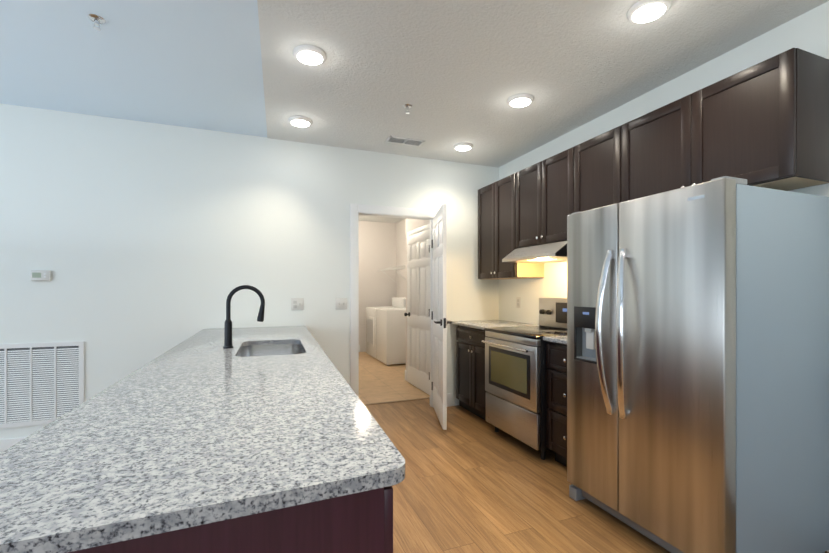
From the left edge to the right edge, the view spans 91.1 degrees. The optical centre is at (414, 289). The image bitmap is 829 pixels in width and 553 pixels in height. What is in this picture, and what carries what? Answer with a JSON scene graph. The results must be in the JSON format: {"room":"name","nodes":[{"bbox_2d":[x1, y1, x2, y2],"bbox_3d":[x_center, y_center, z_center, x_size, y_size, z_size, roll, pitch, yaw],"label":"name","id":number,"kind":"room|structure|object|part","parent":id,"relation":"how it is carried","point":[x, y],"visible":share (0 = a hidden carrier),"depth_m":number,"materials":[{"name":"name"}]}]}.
{"room":"kitchen","nodes":[
{"label":"kitchen","id":0,"kind":"room"},
{"bbox_2d":[0,103,498,439],"bbox_3d":[-2.610,-0.070,3.433,7.910,2.740,0.120,0,0,-21],"label":"wall","id":1,"kind":"structure","parent":0,"point":[145,242],"depth_m":3.58,"materials":[{"name":"white paint"}]},
{"bbox_2d":[0,437,25,452],"bbox_3d":[-3.969,1.228,2.833,4.940,0.145,0.016,0,0,-21],"label":"baseboard","id":2,"kind":"structure","parent":1,"relation":"attached to","point":[5,444],"depth_m":3.14,"materials":[{"name":"white wood"}]},
{"bbox_2d":[31,270,50,280],"bbox_3d":[-2.957,-0.114,3.217,0.124,0.084,0.028,0,0,-21],"label":"thermostat","id":3,"kind":"object","parent":1,"relation":"attached to","point":[40,275],"visible":0.98,"depth_m":3.21,"materials":[{"name":"white plastic"}]},
{"bbox_2d":[0,341,83,428],"bbox_3d":[-3.164,0.744,3.146,0.988,0.648,0.012,0,0,-21],"label":"air vent","id":4,"kind":"object","parent":1,"relation":"in","point":[41,383],"visible":0.83,"depth_m":3.22,"materials":[{"name":"white metal"}]},
{"bbox_2d":[291,298,303,309],"bbox_3d":[-1.134,0.139,3.938,0.116,0.115,0.006,0,0,-21],"label":"outlet","id":5,"kind":"object","parent":1,"relation":"attached to","point":[301,301],"visible":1,"depth_m":3.94,"materials":[{"name":"white plastic"}]},
{"bbox_2d":[336,298,346,309],"bbox_3d":[-0.736,0.140,4.092,0.116,0.115,0.006,0,0,-21],"label":"light switch","id":6,"kind":"object","parent":1,"relation":"attached to","point":[341,301],"visible":1,"depth_m":4.09,"materials":[{"name":"white plastic"}]},
{"bbox_2d":[350,204,438,407],"bbox_3d":[-0.201,0.213,4.369,1.022,2.173,0.156,0,0,-21],"label":"door frame","id":7,"kind":"structure","parent":1,"relation":"attached to","point":[356,210],"depth_m":4.15,"materials":[{"name":"white wood"}]},
{"bbox_2d":[432,204,451,429],"bbox_3d":[0.226,0.244,4.049,0.296,2.035,0.760,0,0,-21],"label":"laundry door","id":8,"kind":"structure","parent":1,"relation":"in","point":[439,316],"depth_m":3.84,"materials":[{"name":"white wood"}]},
{"bbox_2d":[359,221,395,351],"bbox_3d":[-1.331,-0.074,8.456,2.210,2.740,0.120,0,0,-21],"label":"wall","id":9,"kind":"structure","parent":0,"point":[377,251],"depth_m":8.59,"materials":[{"name":"white paint"}]},
{"bbox_2d":[359,352,429,403],"bbox_3d":[-0.606,1.327,6.685,2.400,0.060,3.950,0,0,-21],"label":"floor","id":10,"kind":"structure","parent":0,"point":[379,381],"depth_m":5.63,"materials":[{"name":"beige tile"}]},
{"bbox_2d":[366,297,402,357],"bbox_3d":[-0.541,0.726,7.992,0.694,1.140,0.680,0,0,-21],"label":"dryer","id":11,"kind":"object","parent":10,"relation":"on","point":[371,329],"visible":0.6,"depth_m":7.87,"materials":[{"name":"white metal"}]},
{"bbox_2d":[376,298,405,365],"bbox_3d":[-0.281,0.727,7.341,0.680,1.140,0.680,0,0,-21],"label":"washer","id":12,"kind":"object","parent":10,"relation":"on","point":[390,335],"visible":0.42,"depth_m":6.99,"materials":[{"name":"white metal"}]},
{"bbox_2d":[396,219,405,297],"bbox_3d":[0.407,-0.073,6.868,0.120,2.740,4.100,0,0,-21],"label":"wall","id":13,"kind":"structure","parent":0,"point":[400,255],"depth_m":8.45,"materials":[{"name":"white paint"}]},
{"bbox_2d":[378,265,405,282],"bbox_3d":[-0.242,-0.259,7.769,0.434,0.339,1.853,0,0,-21],"label":"wire shelf","id":14,"kind":"object","parent":13,"relation":"attached to","point":[397,268],"visible":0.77,"depth_m":7.85,"materials":[{"name":"white metal"}]},
{"bbox_2d":[0,0,828,222],"bbox_3d":[-1.658,-1.485,1.382,8.200,0.106,13.070,0,0,-21],"label":"ceiling","id":15,"kind":"structure","parent":0,"point":[452,72],"depth_m":2.56,"materials":[{"name":"white paint"}]},
{"bbox_2d":[88,14,105,30],"bbox_3d":[-1.687,-1.412,2.158,0.076,0.053,0.076,0,0,-21],"label":"sprinkler","id":16,"kind":"object","parent":15,"relation":"attached to","point":[97,20],"visible":1,"depth_m":2.15,"materials":[{"name":"silver metal"}]},
{"bbox_2d":[288,116,311,126],"bbox_3d":[-0.966,-1.422,3.446,0.196,0.024,0.196,0,0,-21],"label":"recessed light","id":17,"kind":"object","parent":15,"relation":"in","point":[300,121],"visible":0.96,"depth_m":3.41,"materials":[{"name":"white"}]},
{"bbox_2d":[293,45,326,65],"bbox_3d":[-0.635,-1.421,2.472,0.196,0.024,0.196,0,0,-21],"label":"recessed light","id":18,"kind":"object","parent":15,"relation":"in","point":[311,55],"visible":0.96,"depth_m":2.44,"materials":[{"name":"white plastic"}]},
{"bbox_2d":[385,136,425,146],"bbox_3d":[-0.089,-1.429,3.917,0.360,0.010,0.160,0,0,-21],"label":"ceiling vent","id":19,"kind":"object","parent":15,"relation":"in","point":[404,141],"visible":0.98,"depth_m":3.91,"materials":[{"name":"white metal"}]},
{"bbox_2d":[403,104,411,113],"bbox_3d":[-0.055,-1.407,3.173,0.076,0.053,0.076,0,0,-21],"label":"sprinkler","id":20,"kind":"object","parent":15,"relation":"attached to","point":[407,107],"visible":1,"depth_m":3.16,"materials":[{"name":"silver metal"}]},
{"bbox_2d":[453,142,472,150],"bbox_3d":[0.486,-1.422,4.051,0.196,0.024,0.196,0,0,-21],"label":"recessed light","id":21,"kind":"object","parent":15,"relation":"in","point":[464,146],"visible":1,"depth_m":4.01,"materials":[{"name":"white"}]},
{"bbox_2d":[507,93,533,107],"bbox_3d":[0.798,-1.422,3.063,0.196,0.024,0.196,0,0,-21],"label":"recessed light","id":22,"kind":"object","parent":15,"relation":"in","point":[520,100],"visible":0.98,"depth_m":3.03,"materials":[{"name":"white plastic"}]},
{"bbox_2d":[627,0,670,23],"bbox_3d":[1.194,-1.421,2.071,0.196,0.024,0.196,0,0,-21],"label":"recessed light","id":23,"kind":"object","parent":15,"relation":"in","point":[643,11],"visible":1,"depth_m":2.06,"materials":[{"name":"white"}]},
{"bbox_2d":[406,219,429,369],"bbox_3d":[0.483,-0.071,5.401,0.800,2.740,1.310,0,0,-21],"label":"wall","id":24,"kind":"structure","parent":0,"point":[412,224],"depth_m":5.76,"materials":[{"name":"white paint"}]},
{"bbox_2d":[404,229,429,394],"bbox_3d":[0.030,0.272,5.306,0.107,2.030,0.780,0,0,-21],"label":"closet door","id":25,"kind":"structure","parent":24,"relation":"in","point":[418,314],"depth_m":5.27,"materials":[{"name":"white wood"}]},
{"bbox_2d":[407,224,429,381],"bbox_3d":[0.070,0.241,5.327,0.022,2.115,0.900,0,0,-21],"label":"trim","id":26,"kind":"structure","parent":24,"relation":"attached to","point":[419,230],"depth_m":5.73,"materials":[{"name":"white wood"}]},
{"bbox_2d":[365,399,828,552],"bbox_3d":[-0.943,1.333,-0.457,8.200,0.060,9.120,0,0,-21],"label":"floor","id":27,"kind":"structure","parent":0,"point":[471,483],"depth_m":2.55,"materials":[{"name":"brown wood"}]},
{"bbox_2d":[108,497,392,552],"bbox_3d":[-0.519,0.842,1.483,0.734,0.919,1.560,0,0,-21],"label":"base cabinet","id":28,"kind":"object","parent":27,"relation":"on","point":[365,526],"depth_m":0.77,"materials":[{"name":"wood"}]},
{"bbox_2d":[0,326,404,552],"bbox_3d":[-0.906,0.366,2.227,0.970,0.030,3.356,0,0,-21],"label":"countertop","id":29,"kind":"structure","parent":28,"relation":"on","point":[202,437],"depth_m":0.87,"materials":[{"name":"grey stone"}]},
{"bbox_2d":[220,285,263,348],"bbox_3d":[-1.049,0.161,2.507,0.238,0.380,0.094,0,0,-21],"label":"faucet","id":30,"kind":"object","parent":29,"relation":"on","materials":[{"name":"black metal"}]},
{"bbox_2d":[240,341,303,356],"bbox_3d":[-0.880,0.475,2.507,0.415,0.212,0.732,0,0,-21],"label":"sink","id":31,"kind":"object","parent":29,"relation":"in","point":[254,348],"depth_m":2.83,"materials":[{"name":"silver metal"}]},
{"bbox_2d":[364,397,429,404],"bbox_3d":[-0.279,1.296,4.693,1.134,0.006,0.040,0,0,-21],"label":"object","id":32,"kind":"structure","parent":27,"relation":"on","point":[397,401],"depth_m":4.71,"materials":[{"name":"brown"}]},
{"bbox_2d":[455,324,486,420],"bbox_3d":[0.868,0.840,4.225,0.606,0.919,0.722,0,0,-21],"label":"base cabinet","id":33,"kind":"object","parent":27,"relation":"on","point":[470,372],"depth_m":4.15,"materials":[{"name":"brown wood"}]},
{"bbox_2d":[451,320,538,331],"bbox_3d":[0.838,0.364,4.263,0.634,0.030,0.822,0,0,-21],"label":"countertop","id":34,"kind":"structure","parent":33,"relation":"on","point":[483,324],"depth_m":4.22,"materials":[{"name":"grey stone"}]},
{"bbox_2d":[481,297,566,459],"bbox_3d":[1.067,0.688,3.504,0.740,1.225,0.748,0,0,-21],"label":"range","id":35,"kind":"object","parent":27,"relation":"on","point":[515,374],"visible":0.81,"depth_m":3.33,"materials":[{"name":"silver metal"}]},
{"bbox_3d":[0.752,0.465,3.382,0.064,0.020,0.646,0,0,-21],"label":"handle","id":36,"kind":"part","parent":35,"relation":"part of","materials":[{"name":"silver metal"}]},
{"bbox_2d":[484,326,566,339],"bbox_3d":[1.060,0.361,3.501,0.609,0.026,0.748,0,0,-21],"label":"cooktop","id":37,"kind":"object","parent":35,"relation":"in","point":[517,332],"depth_m":3.46,"materials":[{"name":"black glass"}]},
{"bbox_2d":[544,340,566,466],"bbox_3d":[1.356,0.841,2.968,0.606,0.919,0.451,0,0,-21],"label":"base cabinet","id":38,"kind":"object","parent":27,"relation":"on","point":[556,354],"depth_m":2.97,"materials":[{"name":"brown wood"}]},
{"bbox_2d":[543,336,566,343],"bbox_3d":[1.344,0.365,2.960,0.634,0.030,0.459,0,0,-21],"label":"countertop","id":39,"kind":"structure","parent":38,"relation":"on","point":[554,339],"depth_m":2.96,"materials":[{"name":"grey stone"}]},
{"bbox_2d":[567,176,828,552],"bbox_3d":[1.467,0.410,2.255,0.883,1.782,0.926,0,0,-21],"label":"fridge","id":40,"kind":"object","parent":27,"relation":"on","point":[697,368],"visible":1,"depth_m":1.89,"materials":[{"name":"silver metal"}]},
{"bbox_3d":[1.061,0.366,2.388,0.076,1.670,0.384,0,0,-21],"label":"door","id":41,"kind":"part","parent":40,"relation":"part of","materials":[{"name":"metal"}]},
{"bbox_3d":[1.230,0.366,1.954,0.076,1.670,0.536,0,0,-21],"label":"door","id":42,"kind":"part","parent":40,"relation":"part of","materials":[{"name":"metal"}]},
{"bbox_2d":[499,1,828,551],"bbox_3d":[2.623,-0.068,0.718,0.120,2.740,8.730,0,0,-21],"label":"wall","id":43,"kind":"structure","parent":0,"point":[808,31],"depth_m":2.89,"materials":[{"name":"white paint"}]},
{"bbox_2d":[478,172,543,279],"bbox_3d":[1.003,-0.621,4.249,0.336,1.000,0.773,0,0,-21],"label":"upper cabinet","id":44,"kind":"object","parent":43,"relation":"attached to","point":[497,201],"depth_m":4.14,"materials":[{"name":"brown wood"}]},
{"bbox_2d":[516,297,519,307],"bbox_3d":[1.125,0.135,4.401,0.005,0.115,0.070,0,0,-21],"label":"outlet","id":45,"kind":"object","parent":43,"relation":"attached to","point":[517,306],"visible":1,"depth_m":4.40,"materials":[{"name":"white plastic"}]},
{"bbox_2d":[501,241,566,262],"bbox_3d":[1.184,-0.324,3.562,0.496,0.132,0.750,0,0,-21],"label":"range hood","id":46,"kind":"object","parent":43,"relation":"attached to","point":[551,252],"visible":0.67,"depth_m":3.46,"materials":[{"name":"silver metal"}]},
{"bbox_2d":[528,259,555,260],"bbox_3d":[1.103,-0.259,3.528,0.140,0.001,0.210,0,0,-21],"label":"lamp","id":47,"kind":"object","parent":46,"relation":"attached to","point":[533,259],"depth_m":3.48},
{"bbox_2d":[518,147,573,247],"bbox_3d":[1.259,-0.760,3.590,0.336,0.720,0.761,0,0,-21],"label":"upper cabinet","id":48,"kind":"object","parent":43,"relation":"attached to","point":[546,187],"depth_m":3.48,"materials":[{"name":"brown wood"}]},
{"bbox_2d":[566,121,629,240],"bbox_3d":[1.477,-0.620,3.027,0.336,1.000,0.566,0,0,-21],"label":"upper cabinet","id":49,"kind":"object","parent":43,"relation":"attached to","point":[601,162],"depth_m":2.91,"materials":[{"name":"brown wood"}]},
{"bbox_2d":[630,48,828,199],"bbox_3d":[1.731,-0.824,2.375,0.336,0.590,0.954,0,0,-21],"label":"upper cabinet","id":50,"kind":"object","parent":43,"relation":"attached to","point":[764,124],"depth_m":2.06,"materials":[{"name":"brown wood"}]}
]}

